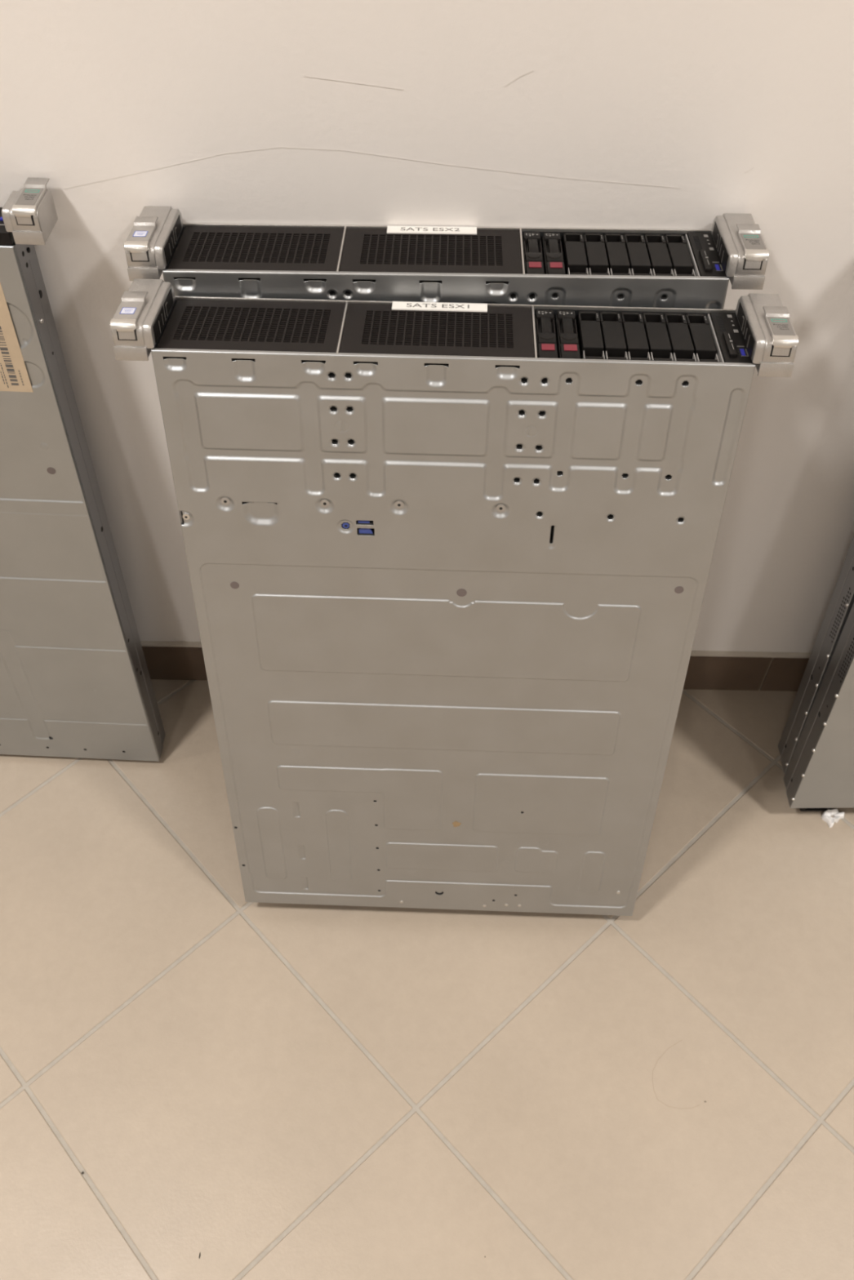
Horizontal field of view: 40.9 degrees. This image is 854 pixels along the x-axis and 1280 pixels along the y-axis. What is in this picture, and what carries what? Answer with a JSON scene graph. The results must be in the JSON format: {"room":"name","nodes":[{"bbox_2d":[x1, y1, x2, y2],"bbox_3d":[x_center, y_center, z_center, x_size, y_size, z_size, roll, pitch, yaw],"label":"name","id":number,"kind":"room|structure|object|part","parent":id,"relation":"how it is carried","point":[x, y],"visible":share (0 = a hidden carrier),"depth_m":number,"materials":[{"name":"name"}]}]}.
{"room":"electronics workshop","nodes":[
{"label":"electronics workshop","id":0,"kind":"room"},
{"bbox_2d":[0,679,853,1279],"bbox_3d":[0.135,1.938,0.199,9.500,0.002,4.600,1,55,1],"label":"floor","id":1,"kind":"structure","parent":0,"point":[199,1081],"depth_m":1.25,"materials":[{"name":"beige tile"}]},
{"bbox_2d":[0,177,165,761],"bbox_3d":[-0.537,-0.114,1.193,0.468,0.745,0.132,2,55,2],"label":"server","id":2,"kind":"object","parent":1,"relation":"on","point":[75,681],"visible":1,"depth_m":1.19,"materials":[{"name":"metal"}]},
{"bbox_2d":[0,363,23,387],"bbox_3d":[-0.367,-0.240,1.004,0.018,0.047,0.001,2,47,1],"label":"print","id":3,"kind":"object","parent":2,"relation":"attached to","point":[0,363],"depth_m":1.01},
{"bbox_3d":[-0.313,-0.353,0.908,0.017,0.006,0.048,2,48,2],"label":"latch lever","id":4,"kind":"part","parent":2,"relation":"part of","materials":[{"name":"silver metal"}]},
{"bbox_2d":[124,205,768,309],"bbox_3d":[0.015,-0.066,1.159,0.496,0.733,0.222,1,55,1],"label":"server","id":5,"kind":"object","parent":1,"relation":"on","point":[677,268],"visible":0.24,"depth_m":0.91,"materials":[{"name":"metal"}]},
{"bbox_3d":[-0.223,-0.320,0.898,0.017,0.006,0.048,1,44,1],"label":"latch lever","id":6,"kind":"part","parent":5,"relation":"part of","materials":[{"name":"silver metal"}]},
{"bbox_3d":[-0.137,-0.316,0.928,0.133,0.002,0.082,1,44,1],"label":"blanking panel","id":7,"kind":"part","parent":5,"relation":"part of","materials":[{"name":"black plastic"}]},
{"bbox_3d":[0.004,-0.314,0.926,0.144,0.002,0.082,1,44,1],"label":"blanking panel","id":8,"kind":"part","parent":5,"relation":"part of","materials":[{"name":"black plastic"}]},
{"bbox_3d":[0.013,-0.035,1.134,0.442,0.695,0.006,1,44,1],"label":"panel","id":9,"kind":"part","parent":5,"relation":"part of","materials":[{"name":"silver metal"}]},
{"bbox_3d":[0.225,-0.305,0.925,0.020,0.013,0.081,1,44,1],"label":"control panel","id":10,"kind":"part","parent":5,"relation":"part of","materials":[{"name":"black plastic"}]},
{"bbox_3d":[0.252,-0.310,0.889,0.017,0.006,0.048,1,44,1],"label":"latch lever","id":11,"kind":"part","parent":5,"relation":"part of","materials":[{"name":"silver metal"}]},
{"bbox_2d":[110,278,798,915],"bbox_3d":[0.019,0.018,1.100,0.496,0.735,0.235,2,55,2],"label":"server","id":12,"kind":"object","parent":1,"relation":"on","point":[449,564],"visible":1,"depth_m":0.97,"materials":[{"name":"metal"}]},
{"bbox_3d":[-0.219,-0.244,0.844,0.017,0.006,0.048,2,43,1],"label":"latch lever","id":13,"kind":"part","parent":12,"relation":"part of","materials":[{"name":"silver metal"}]},
{"bbox_3d":[-0.132,-0.239,0.874,0.133,0.002,0.082,2,42,1],"label":"blanking panel","id":14,"kind":"part","parent":12,"relation":"part of","materials":[{"name":"black plastic"}]},
{"bbox_3d":[0.009,-0.235,0.871,0.144,0.002,0.082,2,43,1],"label":"blanking panel","id":15,"kind":"part","parent":12,"relation":"part of","materials":[{"name":"black plastic"}]},
{"bbox_3d":[0.229,-0.224,0.869,0.020,0.013,0.081,2,43,1],"label":"control panel","id":16,"kind":"part","parent":12,"relation":"part of","materials":[{"name":"black plastic"}]},
{"bbox_3d":[0.257,-0.230,0.833,0.017,0.006,0.048,2,43,1],"label":"latch lever","id":17,"kind":"part","parent":12,"relation":"part of","materials":[{"name":"silver metal"}]},
{"bbox_2d":[777,535,853,773],"bbox_3d":[0.636,-0.090,1.157,0.462,0.754,0.138,-1,55,0],"label":"server","id":18,"kind":"object","parent":1,"relation":"on","point":[841,602],"visible":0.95,"depth_m":1.26,"materials":[{"name":"metal"}]},
{"bbox_2d":[829,587,850,642],"bbox_3d":[0.433,-0.027,1.201,0.001,0.078,0.012,0,48,0],"label":"vent","id":19,"kind":"object","parent":18,"relation":"attached to","point":[842,608],"depth_m":1.20,"materials":[{"name":"black metal"}]},
{"bbox_2d":[782,602,853,811],"bbox_3d":[0.635,-0.046,1.126,0.462,0.756,0.122,-1,55,0],"label":"server","id":20,"kind":"object","parent":1,"relation":"on","point":[819,776],"visible":1,"depth_m":1.29,"materials":[{"name":"metal"}]},
{"bbox_3d":[0.476,0.194,1.397,0.036,0.036,0.014,-1,49,0],"label":"handle","id":21,"kind":"part","parent":20,"relation":"part of","materials":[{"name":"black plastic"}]},
{"bbox_2d":[838,637,853,682],"bbox_3d":[0.432,0.015,1.171,0.001,0.078,0.012,-1,49,0],"label":"vent","id":22,"kind":"object","parent":20,"relation":"attached to","point":[846,659],"depth_m":1.18,"materials":[{"name":"black metal"}]},
{"bbox_2d":[821,808,844,827],"bbox_3d":[0.496,0.214,1.401,0.028,0.008,0.020,-31,60,-19],"label":"scrap","id":23,"kind":"object","parent":1,"relation":"on","point":[826,815],"visible":1,"depth_m":1.40,"materials":[{"name":"white paper"}]},
{"bbox_2d":[0,0,853,652],"bbox_3d":[0.186,-0.748,0.374,9.500,2.802,0.001,1,55,1],"label":"wall","id":24,"kind":"structure","parent":0,"point":[637,114],"depth_m":0.90,"materials":[{"name":"paint"}]},
{"bbox_2d":[140,640,811,691],"bbox_3d":[0.120,0.035,1.486,9.650,0.079,0.008,1,55,1],"label":"baseboard","id":25,"kind":"structure","parent":24,"relation":"attached to","point":[165,660],"depth_m":1.48,"materials":[{"name":"brown tile"}]}
]}

